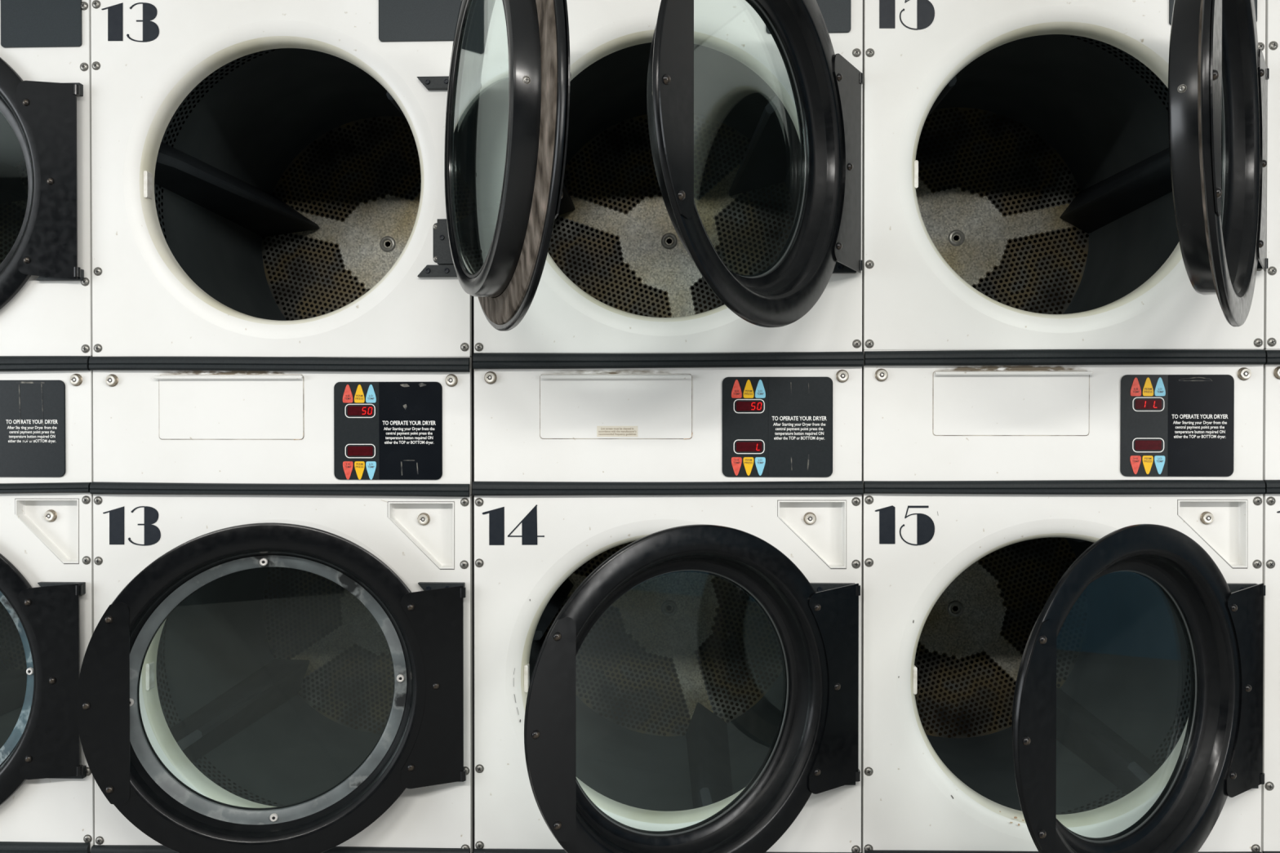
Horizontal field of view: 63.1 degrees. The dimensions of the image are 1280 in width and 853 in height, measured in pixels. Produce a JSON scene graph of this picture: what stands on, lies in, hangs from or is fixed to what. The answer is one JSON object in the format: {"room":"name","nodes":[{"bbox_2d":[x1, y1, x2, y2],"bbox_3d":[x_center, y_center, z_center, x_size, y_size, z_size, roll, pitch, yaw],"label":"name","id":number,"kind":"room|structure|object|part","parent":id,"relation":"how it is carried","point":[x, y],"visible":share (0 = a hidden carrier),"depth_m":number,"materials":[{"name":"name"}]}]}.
{"room":"laundry","nodes":[
{"label":"laundry","id":0,"kind":"room"},
{"bbox_3d":[-0.163,1.185,0.353,8.700,0.100,5.800,0,1,2],"label":"floor","id":1,"kind":"structure","parent":0,"visible":0},
{"bbox_2d":[0,0,94,852],"bbox_3d":[-1.533,0.065,2.651,0.805,2.100,1.028,0,1,2],"label":"dryer","id":2,"kind":"object","parent":1,"relation":"on","point":[47,781],"visible":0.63,"depth_m":2.18,"materials":[{"name":"white metal"}]},
{"bbox_3d":[-1.546,-0.508,2.202,0.677,0.677,0.066,0,1,2],"label":"door","id":3,"kind":"part","parent":2,"relation":"part of","materials":[{"name":"black paint"}]},
{"bbox_3d":[-1.547,0.527,2.197,0.677,0.677,0.066,0,1,0],"label":"door","id":4,"kind":"part","parent":2,"relation":"part of","materials":[{"name":"black paint"}]},
{"bbox_3d":[-1.248,-0.867,2.174,0.171,0.150,0.005,0,1,2],"label":"plate","id":5,"kind":"part","parent":2,"relation":"part of","materials":[{"name":"grey metal"}]},
{"bbox_3d":[-1.545,-0.564,2.214,0.796,0.833,0.048,0,1,2],"label":"panel","id":6,"kind":"part","parent":2,"relation":"part of","materials":[{"name":"white metal"}]},
{"bbox_3d":[-1.545,0.517,2.224,0.796,0.756,0.048,0,1,2],"label":"panel","id":7,"kind":"part","parent":2,"relation":"part of","materials":[{"name":"white metal"}]},
{"bbox_3d":[-1.209,-0.316,2.173,0.095,0.024,0.014,0,1,2],"label":"slanted arm","id":8,"kind":"part","parent":2,"relation":"part of","materials":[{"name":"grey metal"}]},
{"bbox_3d":[-1.209,0.338,2.179,0.095,0.024,0.014,0,1,2],"label":"slanted arm","id":9,"kind":"part","parent":2,"relation":"part of","materials":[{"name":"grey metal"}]},
{"bbox_3d":[-1.209,0.723,2.182,0.095,0.024,0.014,0,1,2],"label":"slanted arm","id":10,"kind":"part","parent":2,"relation":"part of","materials":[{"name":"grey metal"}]},
{"bbox_3d":[-1.209,-0.701,2.170,0.095,0.024,0.014,0,1,2],"label":"slanted arm","id":11,"kind":"part","parent":2,"relation":"part of","materials":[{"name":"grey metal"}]},
{"bbox_2d":[76,0,570,852],"bbox_3d":[-0.605,0.068,2.312,1.074,2.100,1.638,0,1,2],"label":"dryer","id":12,"kind":"object","parent":1,"relation":"on","point":[288,267],"visible":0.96,"depth_m":2.17,"materials":[{"name":"white metal"}]},
{"bbox_3d":[-1.021,0.529,1.983,0.092,0.388,0.003,0,1,-13],"label":"pull plate","id":13,"kind":"part","parent":12,"relation":"part of","materials":[{"name":"black metal"}]},
{"bbox_3d":[-0.851,-0.041,2.169,0.304,0.133,0.002,0,1,2],"label":"lint door","id":14,"kind":"part","parent":12,"relation":"part of","materials":[{"name":"white metal"}]},
{"bbox_3d":[-0.743,0.528,2.083,0.677,0.677,0.066,0,1,-13],"label":"door","id":15,"kind":"part","parent":12,"relation":"part of","materials":[{"name":"black paint"}]},
{"bbox_3d":[-0.747,-0.563,2.184,0.794,0.836,0.048,0,1,2],"label":"panel","id":16,"kind":"part","parent":12,"relation":"part of","materials":[{"name":"white metal"}]},
{"bbox_3d":[-0.747,0.516,2.194,0.794,0.749,0.048,0,1,2],"label":"panel","id":17,"kind":"part","parent":12,"relation":"part of","materials":[{"name":"white metal"}]},
{"bbox_3d":[-0.453,-0.869,2.145,0.171,0.150,0.005,0,1,2],"label":"plate","id":18,"kind":"part","parent":12,"relation":"part of","materials":[{"name":"grey metal"}]},
{"bbox_3d":[-0.409,-0.705,2.140,0.095,0.024,0.014,0,1,2],"label":"slanted arm","id":19,"kind":"part","parent":12,"relation":"part of","materials":[{"name":"grey metal"}]},
{"bbox_3d":[-0.409,-0.320,2.143,0.095,0.024,0.014,0,1,2],"label":"slanted arm","id":20,"kind":"part","parent":12,"relation":"part of","materials":[{"name":"grey metal"}]},
{"bbox_3d":[-0.409,0.334,2.149,0.095,0.024,0.014,0,1,2],"label":"slanted arm","id":21,"kind":"part","parent":12,"relation":"part of","materials":[{"name":"grey metal"}]},
{"bbox_3d":[-0.252,-0.503,1.774,0.066,0.677,0.677,0,1,-21],"label":"door","id":22,"kind":"part","parent":12,"relation":"part of","materials":[{"name":"black paint"}]},
{"bbox_3d":[-0.116,-0.501,1.512,0.003,0.388,0.092,0,1,-21],"label":"pull plate","id":23,"kind":"part","parent":12,"relation":"part of","materials":[{"name":"black metal"}]},
{"bbox_2d":[472,0,863,852],"bbox_3d":[0.061,0.068,2.311,0.797,2.100,1.589,0,1,2],"label":"dryer","id":24,"kind":"object","parent":1,"relation":"on","point":[668,483],"visible":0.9,"depth_m":2.14,"materials":[{"name":"white metal"}]},
{"bbox_3d":[-0.151,0.522,1.782,0.092,0.388,0.003,0,1,-29],"label":"pull plate","id":25,"kind":"part","parent":24,"relation":"part of","materials":[{"name":"black paint"}]},
{"bbox_3d":[-0.050,-0.041,2.139,0.311,0.132,0.002,0,1,2],"label":"lint door","id":26,"kind":"part","parent":24,"relation":"part of","materials":[{"name":"white metal"}]},
{"bbox_3d":[0.055,0.514,2.164,0.794,0.747,0.048,0,1,2],"label":"panel","id":27,"kind":"part","parent":24,"relation":"part of","materials":[{"name":"white metal"}]},
{"bbox_3d":[0.055,-0.566,2.155,0.794,0.828,0.048,0,1,2],"label":"panel","id":28,"kind":"part","parent":24,"relation":"part of","materials":[{"name":"white metal"}]},
{"bbox_3d":[0.089,0.520,1.953,0.677,0.677,0.066,0,1,-29],"label":"door","id":29,"kind":"part","parent":24,"relation":"part of","materials":[{"name":"black paint"}]},
{"bbox_3d":[0.054,-0.508,1.551,0.003,0.388,0.092,0,1,35],"label":"pull plate","id":30,"kind":"part","parent":24,"relation":"part of","materials":[{"name":"black paint"}]},
{"bbox_3d":[0.195,-0.510,1.810,0.066,0.677,0.677,0,1,35],"label":"door","id":31,"kind":"part","parent":24,"relation":"part of","materials":[{"name":"black paint"}]},
{"bbox_3d":[0.342,-0.874,2.115,0.171,0.150,0.005,0,1,2],"label":"plate","id":32,"kind":"part","parent":24,"relation":"part of","materials":[{"name":"grey metal"}]},
{"bbox_3d":[0.390,0.331,2.120,0.095,0.024,0.014,0,1,2],"label":"slanted arm","id":33,"kind":"part","parent":24,"relation":"part of","materials":[{"name":"grey metal"}]},
{"bbox_3d":[0.390,-0.323,2.114,0.095,0.024,0.014,0,1,2],"label":"slanted arm","id":34,"kind":"part","parent":24,"relation":"part of","materials":[{"name":"grey metal"}]},
{"bbox_2d":[861,0,1269,852],"bbox_3d":[0.859,0.068,2.285,0.796,2.100,1.583,0,1,2],"label":"dryer","id":35,"kind":"object","parent":1,"relation":"on","point":[1065,262],"visible":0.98,"depth_m":2.12,"materials":[{"name":"white metal"}]},
{"bbox_3d":[0.750,-0.047,2.110,0.311,0.130,0.002,0,1,2],"label":"lint door","id":36,"kind":"part","parent":35,"relation":"part of","materials":[{"name":"white metal"}]},
{"bbox_3d":[0.660,0.517,1.732,0.092,0.388,0.003,0,1,-31],"label":"pull plate","id":37,"kind":"part","parent":35,"relation":"part of","materials":[{"name":"black paint"}]},
{"bbox_3d":[0.854,0.510,2.135,0.795,0.748,0.048,0,1,2],"label":"panel","id":38,"kind":"part","parent":35,"relation":"part of","materials":[{"name":"white metal"}]},
{"bbox_3d":[0.854,-0.568,2.125,0.795,0.824,0.048,0,1,2],"label":"panel","id":39,"kind":"part","parent":35,"relation":"part of","materials":[{"name":"white metal"}]},
{"bbox_3d":[0.894,0.515,1.912,0.677,0.677,0.066,0,1,-31],"label":"door","id":40,"kind":"part","parent":35,"relation":"part of","materials":[{"name":"black paint"}]},
{"bbox_3d":[1.146,-0.879,2.085,0.171,0.150,0.005,0,1,2],"label":"plate","id":41,"kind":"part","parent":35,"relation":"part of","materials":[{"name":"grey metal"}]},
{"bbox_3d":[0.990,-0.509,1.785,0.066,0.677,0.677,0,1,36],"label":"door","id":42,"kind":"part","parent":35,"relation":"part of","materials":[{"name":"black paint"}]},
{"bbox_3d":[0.844,-0.507,1.528,0.003,0.388,0.092,0,1,36],"label":"pull plate","id":43,"kind":"part","parent":35,"relation":"part of","materials":[{"name":"black metal"}]},
{"bbox_3d":[0.971,-0.509,1.799,0.004,0.500,0.500,0,1,36],"label":"glass","id":44,"kind":"part","parent":35,"relation":"part of","materials":[{"name":"glass"}]},
{"bbox_3d":[1.190,0.328,2.090,0.095,0.024,0.014,0,1,2],"label":"slanted arm","id":45,"kind":"part","parent":35,"relation":"part of","materials":[{"name":"grey metal"}]},
{"bbox_3d":[1.190,-0.327,2.084,0.095,0.024,0.014,0,1,2],"label":"slanted arm","id":46,"kind":"part","parent":35,"relation":"part of","materials":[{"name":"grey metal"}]},
{"bbox_2d":[1261,0,1279,852],"bbox_3d":[1.668,0.066,2.542,0.801,2.100,1.010,0,1,2],"label":"dryer","id":47,"kind":"object","parent":1,"relation":"on","point":[1270,790],"visible":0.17,"depth_m":2.09,"materials":[{"name":"white metal"}]},
{"bbox_3d":[1.654,0.508,2.105,0.796,0.748,0.048,0,1,2],"label":"panel","id":48,"kind":"part","parent":47,"relation":"part of","materials":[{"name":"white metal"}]},
{"bbox_3d":[1.654,-0.568,2.095,0.796,0.824,0.048,0,1,2],"label":"panel","id":49,"kind":"part","parent":47,"relation":"part of","materials":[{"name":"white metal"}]}
]}

